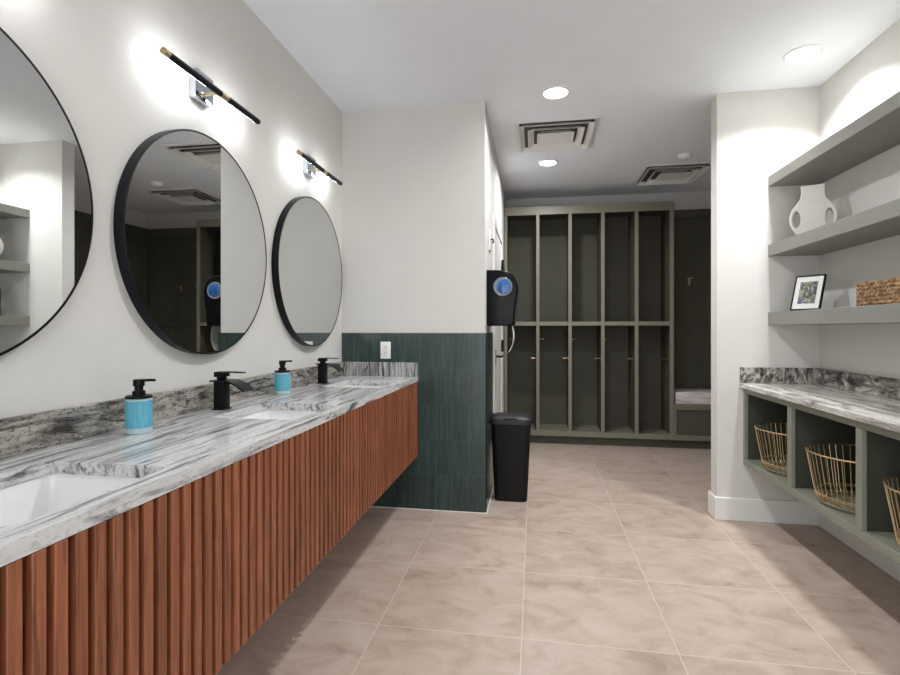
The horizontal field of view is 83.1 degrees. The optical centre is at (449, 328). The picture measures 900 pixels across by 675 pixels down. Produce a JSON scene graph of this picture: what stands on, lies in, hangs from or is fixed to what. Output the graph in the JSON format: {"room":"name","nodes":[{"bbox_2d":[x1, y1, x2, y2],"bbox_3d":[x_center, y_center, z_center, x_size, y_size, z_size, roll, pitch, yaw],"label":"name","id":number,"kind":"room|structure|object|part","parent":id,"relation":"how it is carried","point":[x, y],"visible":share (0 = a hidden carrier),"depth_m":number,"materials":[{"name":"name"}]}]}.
{"room":"changing room","nodes":[
{"label":"changing room","id":0,"kind":"room"},
{"bbox_2d":[0,0,341,418],"bbox_3d":[-1.193,-0.145,1.244,0.120,2.730,4.663,0,0,9],"label":"wall","id":1,"kind":"structure","parent":0,"point":[102,60],"depth_m":1.77,"materials":[{"name":"paint"}]},
{"bbox_2d":[0,27,93,355],"bbox_3d":[-1.141,-0.335,1.072,0.037,0.873,0.873,0,0,9],"label":"round mirror","id":2,"kind":"object","parent":1,"relation":"attached to","point":[46,199],"visible":1,"depth_m":1.32,"materials":[{"name":"black mirror"}]},
{"bbox_2d":[0,361,343,458],"bbox_3d":[-0.989,0.272,2.033,0.020,0.096,3.016,0,0,9],"label":"backsplash","id":3,"kind":"structure","parent":1,"relation":"attached to","point":[20,434],"depth_m":1.55,"materials":[{"name":"stone"}]},
{"bbox_2d":[113,129,266,353],"bbox_3d":[-0.980,-0.335,2.041,0.037,0.873,0.873,0,0,9],"label":"round mirror","id":4,"kind":"object","parent":1,"relation":"attached to","point":[190,241],"visible":1,"depth_m":1.93,"materials":[{"name":"black mirror"}]},
{"bbox_2d":[0,381,417,674],"bbox_3d":[-0.731,0.605,1.995,0.542,0.507,3.006,0,0,9],"label":"vanity cabinet","id":5,"kind":"object","parent":1,"relation":"attached to","point":[175,582],"visible":0.75,"depth_m":1.20,"materials":[{"name":"brown wood"}]},
{"bbox_2d":[0,361,417,566],"bbox_3d":[-0.731,0.287,1.990,0.544,0.127,3.016,0,0,9],"label":"countertop","id":6,"kind":"structure","parent":5,"relation":"on","point":[189,441],"depth_m":1.43,"materials":[{"name":"white stone"}]},
{"bbox_2d":[0,474,138,526],"bbox_3d":[-0.842,0.432,1.027,0.379,0.160,0.422,0,0,9],"label":"sink basin","id":7,"kind":"object","parent":6,"relation":"in","point":[23,501],"visible":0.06,"depth_m":1.21,"materials":[{"name":"ceramic"}]},
{"bbox_2d":[125,379,155,434],"bbox_3d":[-0.962,0.237,1.571,0.074,0.166,0.074,0,0,32],"label":"soap dispenser","id":8,"kind":"object","parent":6,"relation":"on","point":[138,405],"visible":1,"depth_m":1.54,"materials":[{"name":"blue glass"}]},
{"bbox_3d":[-0.962,0.208,1.571,0.074,0.008,0.074,0,0,9],"label":"lid","id":9,"kind":"part","parent":8,"relation":"part of","materials":[{"name":"black plastic"}]},
{"bbox_2d":[125,398,152,434],"bbox_3d":[-0.962,0.267,1.571,0.074,0.108,0.074,0,0,9],"label":"bottle","id":10,"kind":"object","parent":8,"relation":"on","point":[138,411],"depth_m":1.54,"materials":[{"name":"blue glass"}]},
{"bbox_2d":[209,371,254,409],"bbox_3d":[-0.869,0.245,2.028,0.147,0.151,0.086,0,0,9],"label":"waterfall faucet","id":11,"kind":"object","parent":6,"relation":"on","point":[221,384],"visible":1,"depth_m":2.02,"materials":[{"name":"black metal"}]},
{"bbox_3d":[-0.868,0.225,2.028,0.146,0.046,0.086,0,0,9],"label":"spout","id":12,"kind":"part","parent":11,"relation":"part of","materials":[{"name":"black metal"}]},
{"bbox_3d":[-0.876,0.172,2.029,0.118,0.006,0.038,0,0,9],"label":"lever","id":13,"kind":"part","parent":11,"relation":"part of","materials":[{"name":"black metal"}]},
{"bbox_2d":[237,410,315,419],"bbox_3d":[-0.681,0.432,1.997,0.379,0.160,0.422,0,0,9],"label":"sink basin","id":14,"kind":"object","parent":6,"relation":"in","point":[263,414],"visible":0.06,"depth_m":2.19,"materials":[{"name":"ceramic"}]},
{"bbox_2d":[274,360,291,394],"bbox_3d":[-0.826,0.237,2.505,0.074,0.166,0.074,0,0,32],"label":"soap dispenser","id":15,"kind":"object","parent":6,"relation":"on","point":[281,376],"visible":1,"depth_m":2.48,"materials":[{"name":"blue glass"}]},
{"bbox_3d":[-0.826,0.208,2.505,0.074,0.008,0.074,0,0,9],"label":"lid","id":16,"kind":"part","parent":15,"relation":"part of","materials":[{"name":"black plastic"}]},
{"bbox_2d":[274,372,289,394],"bbox_3d":[-0.826,0.267,2.505,0.074,0.108,0.074,0,0,9],"label":"bottle","id":17,"kind":"object","parent":15,"relation":"on","point":[281,379],"depth_m":2.47,"materials":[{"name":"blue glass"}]},
{"bbox_2d":[315,358,343,383],"bbox_3d":[-0.707,0.245,2.998,0.147,0.151,0.086,0,0,9],"label":"waterfall faucet","id":18,"kind":"object","parent":6,"relation":"on","point":[322,366],"visible":1,"depth_m":2.98,"materials":[{"name":"black metal"}]},
{"bbox_3d":[-0.707,0.225,2.998,0.146,0.046,0.086,0,0,9],"label":"spout","id":19,"kind":"part","parent":18,"relation":"part of","materials":[{"name":"black metal"}]},
{"bbox_2d":[341,385,381,387],"bbox_3d":[-0.520,0.432,2.966,0.379,0.160,0.422,0,0,9],"label":"sink basin","id":20,"kind":"object","parent":6,"relation":"in","point":[350,386],"visible":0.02,"depth_m":3.17,"materials":[{"name":"ceramic"}]},
{"bbox_2d":[160,47,260,123],"bbox_3d":[-0.951,-0.955,1.991,0.112,0.113,0.590,0,0,9],"label":"light bar","id":21,"kind":"object","parent":1,"relation":"attached to","point":[202,89],"visible":1,"depth_m":1.98,"materials":[{"name":"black metal"}]},
{"bbox_3d":[-0.987,-0.955,2.017,0.032,0.113,0.110,0,0,9],"label":"wall plate","id":22,"kind":"part","parent":21,"relation":"part of","materials":[{"name":"silver metal"}]},
{"bbox_3d":[-0.940,-0.926,2.001,0.070,0.010,0.010,0,0,9],"label":"arm","id":23,"kind":"part","parent":21,"relation":"part of","materials":[{"name":"gold metal"}]},
{"bbox_2d":[271,196,341,345],"bbox_3d":[-0.819,-0.335,3.011,0.037,0.873,0.873,0,0,9],"label":"round mirror","id":24,"kind":"object","parent":1,"relation":"attached to","point":[306,265],"visible":1,"depth_m":2.91,"materials":[{"name":"black mirror"}]},
{"bbox_2d":[296,150,342,185],"bbox_3d":[-0.789,-0.955,2.961,0.112,0.113,0.590,0,0,9],"label":"light bar","id":25,"kind":"object","parent":1,"relation":"attached to","point":[310,165],"visible":1,"depth_m":2.94,"materials":[{"name":"black metal"}]},
{"bbox_3d":[-0.826,-0.955,2.987,0.032,0.113,0.110,0,0,9],"label":"wall plate","id":26,"kind":"part","parent":25,"relation":"part of","materials":[{"name":"silver metal"}]},
{"bbox_2d":[342,101,505,411],"bbox_3d":[-0.106,-0.145,4.741,1.117,2.730,2.592,0,0,9],"label":"wall","id":27,"kind":"structure","parent":0,"point":[422,186],"depth_m":3.46,"materials":[{"name":"paint"}]},
{"bbox_2d":[381,342,390,358],"bbox_3d":[-0.440,0.145,3.468,0.072,0.116,0.009,0,0,9],"label":"wall outlet","id":28,"kind":"object","parent":27,"relation":"attached to","point":[385,346],"visible":1,"depth_m":3.46,"materials":[{"name":"white plastic"}]},
{"bbox_2d":[383,345,387,354],"bbox_3d":[-0.440,0.145,3.465,0.034,0.068,0.003,0,0,9],"label":"receptacle","id":29,"kind":"object","parent":28,"relation":"attached to","point":[385,347],"depth_m":3.46,"materials":[{"name":"white plastic"}]},
{"bbox_2d":[342,333,485,512],"bbox_3d":[-0.255,0.622,3.446,1.006,1.189,0.010,0,0,9],"label":"tile wainscot","id":30,"kind":"object","parent":27,"relation":"attached to","point":[448,472],"depth_m":3.41,"materials":[{"name":"green tile"}]},
{"bbox_2d":[371,487,493,513],"bbox_3d":[-0.208,1.216,3.711,1.013,0.008,0.557,0,0,9],"label":"trim","id":31,"kind":"structure","parent":27,"relation":"attached to","point":[493,487],"depth_m":3.43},
{"bbox_2d":[486,333,486,511],"bbox_3d":[0.239,0.619,3.361,0.007,1.184,0.007,0,0,9],"label":"trim","id":32,"kind":"structure","parent":27,"relation":"attached to","point":[486,333],"depth_m":3.36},
{"bbox_2d":[487,333,492,507],"bbox_3d":[0.282,0.622,3.637,0.010,1.189,0.542,0,0,9],"label":"tile wainscot","id":33,"kind":"object","parent":27,"relation":"attached to","point":[489,335],"depth_m":3.59,"materials":[{"name":"green tile"}]},
{"bbox_2d":[489,229,493,251],"bbox_3d":[0.303,-0.640,3.680,0.037,0.150,0.090,0,0,9],"label":"wall hook","id":34,"kind":"object","parent":27,"relation":"attached to","point":[490,239],"visible":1,"depth_m":3.65,"materials":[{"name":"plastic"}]},
{"bbox_3d":[0.290,-0.640,3.682,0.012,0.150,0.090,0,0,9],"label":"wall plate","id":35,"kind":"part","parent":34,"relation":"part of","materials":[{"name":"white plastic"}]},
{"bbox_2d":[492,215,503,485],"bbox_3d":[0.445,0.168,4.424,0.075,2.105,0.985,0,0,9],"label":"door","id":36,"kind":"structure","parent":27,"relation":"in","point":[497,246],"depth_m":4.34,"materials":[{"name":"white paint"}]},
{"bbox_2d":[487,270,518,352],"bbox_3d":[0.377,-0.119,3.589,0.211,0.568,0.315,0,0,9],"label":"paper towel dispenser","id":37,"kind":"object","parent":27,"relation":"attached to","point":[502,286],"visible":1,"depth_m":3.45,"materials":[{"name":"black plastic"}]},
{"bbox_2d":[217,442,899,674],"bbox_3d":[0.936,1.270,2.204,4.006,0.100,7.495,0,0,9],"label":"floor","id":38,"kind":"structure","parent":0,"point":[615,560],"depth_m":2.35,"materials":[{"name":"tile"}]},
{"bbox_2d":[490,412,531,501],"bbox_3d":[0.443,0.918,3.677,0.300,0.603,0.252,0,0,9],"label":"trash bin","id":39,"kind":"object","parent":38,"relation":"on","point":[510,431],"visible":1,"depth_m":3.58,"materials":[{"name":"black plastic"}]},
{"bbox_3d":[0.443,0.646,3.677,0.300,0.058,0.252,0,0,9],"label":"lid","id":40,"kind":"part","parent":39,"relation":"part of","materials":[{"name":"grey plastic"}]},
{"bbox_2d":[504,201,673,447],"bbox_3d":[1.469,-0.040,5.545,1.721,2.520,0.481,0,0,9],"label":"locker","id":41,"kind":"object","parent":38,"relation":"on","point":[590,358],"visible":0.97,"depth_m":5.67,"materials":[{"name":"green laminate"}]},
{"bbox_3d":[0.767,-0.057,5.429,0.305,0.043,0.020,0,0,9],"label":"shelf rail","id":42,"kind":"part","parent":41,"relation":"part of","materials":[{"name":"green paint"}]},
{"bbox_3d":[1.098,-0.057,5.374,0.299,0.043,0.020,0,0,9],"label":"shelf rail","id":43,"kind":"part","parent":41,"relation":"part of","materials":[{"name":"green paint"}]},
{"bbox_3d":[1.467,-1.275,5.530,1.721,0.050,0.409,0,0,9],"label":"panel","id":44,"kind":"part","parent":41,"relation":"part of","materials":[{"name":"green laminate"}]},
{"bbox_3d":[1.428,-0.057,5.319,0.297,0.043,0.020,0,0,9],"label":"shelf rail","id":45,"kind":"part","parent":41,"relation":"part of","materials":[{"name":"green paint"}]},
{"bbox_3d":[1.431,-1.256,5.317,1.721,0.088,0.020,0,0,9],"label":"rail","id":46,"kind":"part","parent":41,"relation":"part of","materials":[{"name":"green paint"}]},
{"bbox_3d":[1.431,1.104,5.317,1.721,0.054,0.020,0,0,9],"label":"rail","id":47,"kind":"part","parent":41,"relation":"part of","materials":[{"name":"green paint"}]},
{"bbox_3d":[1.758,-0.057,5.264,0.300,0.043,0.020,0,0,9],"label":"shelf rail","id":48,"kind":"part","parent":41,"relation":"part of","materials":[{"name":"green paint"}]},
{"bbox_3d":[2.091,-0.057,5.208,0.305,0.043,0.020,0,0,9],"label":"shelf rail","id":49,"kind":"part","parent":41,"relation":"part of","materials":[{"name":"green paint"}]},
{"bbox_2d":[672,209,710,448],"bbox_3d":[2.775,-0.040,4.963,1.040,2.520,1.201,0,0,9],"label":"locker cabinet","id":50,"kind":"object","parent":38,"relation":"on","point":[692,228],"visible":0.34,"depth_m":5.53,"materials":[{"name":"green laminate"}]},
{"bbox_2d":[674,388,710,403],"bbox_3d":[2.786,0.700,5.293,0.924,0.116,0.383,0,0,9],"label":"bench cushion","id":51,"kind":"object","parent":50,"relation":"on","point":[681,395],"visible":0.26,"depth_m":5.17,"materials":[{"name":"fabric"}]},
{"bbox_3d":[2.863,-1.255,5.495,1.040,0.090,0.020,0,0,9],"label":"rail","id":52,"kind":"part","parent":50,"relation":"part of","materials":[{"name":"green laminate"}]},
{"bbox_3d":[2.863,-0.060,5.495,1.040,0.050,0.020,0,0,9],"label":"rail","id":53,"kind":"part","parent":50,"relation":"part of","materials":[{"name":"laminate"}]},
{"bbox_3d":[2.771,0.963,5.091,0.990,0.336,0.014,0,0,9],"label":"frame","id":54,"kind":"part","parent":50,"relation":"part of","materials":[{"name":"green paint"}]},
{"bbox_3d":[2.869,-0.040,5.530,1.040,2.520,0.051,0,0,9],"label":"panel","id":55,"kind":"part","parent":50,"relation":"part of","materials":[{"name":"green laminate"}]},
{"bbox_3d":[2.806,0.963,5.303,0.990,0.336,0.415,0,0,9],"label":"panel","id":56,"kind":"part","parent":50,"relation":"part of","materials":[{"name":"green laminate"}]},
{"bbox_2d":[243,0,899,199],"bbox_3d":[0.936,-1.560,2.204,4.006,0.100,7.495,0,0,9],"label":"ceiling","id":57,"kind":"structure","parent":0,"point":[652,71],"depth_m":2.86,"materials":[{"name":"paint"}]},
{"bbox_2d":[538,159,557,165],"bbox_3d":[0.888,-1.505,4.606,0.184,0.010,0.184,0,0,9],"label":"recessed light","id":58,"kind":"object","parent":57,"relation":"in","point":[547,162],"visible":1,"depth_m":4.59,"materials":[{"name":"white"}]},
{"bbox_2d":[541,85,569,99],"bbox_3d":[0.674,-1.505,3.239,0.184,0.010,0.184,0,0,9],"label":"recessed light","id":59,"kind":"object","parent":57,"relation":"in","point":[557,91],"visible":1,"depth_m":3.23,"materials":[{"name":"white plastic"}]},
{"bbox_2d":[514,116,600,152],"bbox_3d":[0.818,-1.491,3.954,0.610,0.036,0.610,0,0,9],"label":"ceiling vent","id":60,"kind":"object","parent":57,"relation":"in","point":[568,133],"visible":1,"depth_m":3.88,"materials":[{"name":"white metal"}]},
{"bbox_3d":[0.818,-1.481,3.954,0.250,0.004,0.250,0,0,9],"label":"plate","id":61,"kind":"part","parent":60,"relation":"part of","materials":[{"name":"white metal"}]},
{"bbox_2d":[633,162,710,185],"bbox_3d":[2.149,-1.491,4.934,0.610,0.036,0.610,0,0,9],"label":"ceiling vent","id":62,"kind":"object","parent":57,"relation":"in","point":[682,173],"visible":0.95,"depth_m":4.86,"materials":[{"name":"white metal"}]},
{"bbox_3d":[2.149,-1.481,4.934,0.250,0.004,0.250,0,0,9],"label":"plate","id":63,"kind":"part","parent":62,"relation":"part of","materials":[{"name":"white metal"}]},
{"bbox_2d":[677,153,692,159],"bbox_3d":[2.041,-1.490,4.412,0.132,0.038,0.132,0,0,9],"label":"smoke detector","id":64,"kind":"object","parent":57,"relation":"attached to","point":[683,156],"visible":1,"depth_m":4.38,"materials":[{"name":"white plastic"}]},
{"bbox_2d":[782,44,822,62],"bbox_3d":[1.929,-1.505,2.781,0.184,0.010,0.184,0,0,9],"label":"recessed light","id":65,"kind":"object","parent":57,"relation":"in","point":[804,52],"visible":1,"depth_m":2.78,"materials":[{"name":"white"}]},
{"bbox_2d":[506,191,710,209],"bbox_3d":[1.541,-0.145,5.841,4.006,2.730,0.120,0,0,9],"label":"wall","id":66,"kind":"structure","parent":0,"point":[682,200],"depth_m":5.70,"materials":[{"name":"paint"}]},
{"bbox_2d":[708,86,819,525],"bbox_3d":[2.409,-0.145,3.198,1.426,2.730,0.140,0,0,9],"label":"wall","id":67,"kind":"structure","parent":0,"point":[755,134],"depth_m":3.22,"materials":[{"name":"paint"}]},
{"bbox_2d":[820,18,899,378],"bbox_3d":[1.966,-0.145,0.786,0.120,2.730,4.795,0,0,9],"label":"wall","id":68,"kind":"structure","parent":0,"point":[872,76],"depth_m":2.75,"materials":[{"name":"paint"}]},
{"bbox_2d":[743,389,899,564],"bbox_3d":[1.768,0.616,1.350,0.424,0.484,3.744,0,0,9],"label":"base cabinet","id":69,"kind":"object","parent":68,"relation":"attached to","point":[876,452],"visible":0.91,"depth_m":2.59,"materials":[{"name":"green laminate"}]},
{"bbox_2d":[754,422,786,474],"bbox_3d":[2.003,0.697,2.921,0.438,0.242,0.438,0,0,9],"label":"wire basket","id":70,"kind":"object","parent":69,"relation":"on","point":[765,464],"visible":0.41,"depth_m":2.98,"materials":[{"name":"gold metal"}]},
{"bbox_2d":[740,367,899,432],"bbox_3d":[1.764,0.308,1.346,0.462,0.132,3.754,0,0,9],"label":"countertop","id":71,"kind":"structure","parent":69,"relation":"on","point":[873,400],"depth_m":2.69,"materials":[{"name":"white and grey veined granite"},{"name":"dark grey granite"}]},
{"bbox_3d":[1.568,0.390,1.383,0.020,0.032,3.744,0,0,9],"label":"rail","id":72,"kind":"part","parent":69,"relation":"part of","materials":[{"name":"green paint"}]},
{"bbox_3d":[1.568,0.839,1.383,0.020,0.038,3.744,0,0,9],"label":"rail","id":73,"kind":"part","parent":69,"relation":"part of","materials":[{"name":"green paint"}]},
{"bbox_2d":[805,443,855,512],"bbox_3d":[1.912,0.697,2.355,0.438,0.242,0.438,0,0,9],"label":"wire basket","id":74,"kind":"object","parent":69,"relation":"on","point":[819,494],"visible":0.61,"depth_m":2.42,"materials":[{"name":"gold metal"}]},
{"bbox_2d":[882,475,899,547],"bbox_3d":[1.808,0.697,1.786,0.438,0.242,0.438,0,0,9],"label":"wire basket","id":75,"kind":"object","parent":69,"relation":"on","point":[886,486],"visible":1,"depth_m":1.89,"materials":[{"name":"gold metal"}]},
{"bbox_2d":[768,91,899,186],"bbox_3d":[1.847,-0.930,1.337,0.294,0.065,3.744,0,0,9],"label":"floating shelf","id":76,"kind":"object","parent":68,"relation":"attached to","point":[875,132],"visible":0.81,"depth_m":2.57,"materials":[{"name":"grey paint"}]},
{"bbox_2d":[768,198,899,255],"bbox_3d":[1.847,-0.494,1.337,0.294,0.072,3.744,0,0,9],"label":"floating shelf","id":77,"kind":"object","parent":68,"relation":"attached to","point":[882,221],"visible":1,"depth_m":2.52,"materials":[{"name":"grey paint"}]},
{"bbox_2d":[789,183,837,234],"bbox_3d":[2.104,-0.679,2.945,0.227,0.298,0.072,0,0,36],"label":"vase","id":78,"kind":"object","parent":77,"relation":"on","point":[813,205],"visible":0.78,"depth_m":2.92,"materials":[{"name":"white ceramic"}]},
{"bbox_2d":[768,303,899,324],"bbox_3d":[1.847,-0.065,1.337,0.294,0.078,3.744,0,0,9],"label":"floating shelf","id":79,"kind":"object","parent":68,"relation":"attached to","point":[884,313],"visible":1,"depth_m":2.44,"materials":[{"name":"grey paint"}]},
{"bbox_2d":[790,274,826,310],"bbox_3d":[2.086,-0.210,2.959,0.084,0.210,0.158,0,0,-27],"label":"picture frame","id":80,"kind":"object","parent":79,"relation":"on","point":[808,291],"visible":0.88,"depth_m":2.95,"materials":[{"name":"black wood"}]},
{"bbox_2d":[797,281,817,303],"bbox_3d":[2.082,-0.212,2.957,0.043,0.130,0.094,0,0,-27],"label":"art print","id":81,"kind":"object","parent":80,"relation":"attached to","point":[807,291],"depth_m":2.96},
{"bbox_2d":[856,277,899,305],"bbox_3d":[1.992,-0.163,2.164,0.222,0.119,0.491,0,0,9],"label":"woven box","id":82,"kind":"object","parent":79,"relation":"on","point":[886,291],"visible":0.98,"depth_m":2.25,"materials":[{"name":"brown wicker"}]},
{"bbox_2d":[818,368,899,399],"bbox_3d":[1.979,0.292,1.300,0.020,0.100,3.734,0,0,9],"label":"backsplash","id":83,"kind":"structure","parent":68,"relation":"attached to","point":[887,387],"depth_m":2.72,"materials":[{"name":"grey stone"}]},
{"bbox_2d":[819,513,899,581],"bbox_3d":[1.898,1.147,0.789,0.015,0.145,4.780,0,0,9],"label":"baseboard","id":84,"kind":"structure","parent":68,"relation":"attached to","point":[880,560],"depth_m":2.72,"materials":[{"name":"white paint"}]}
]}

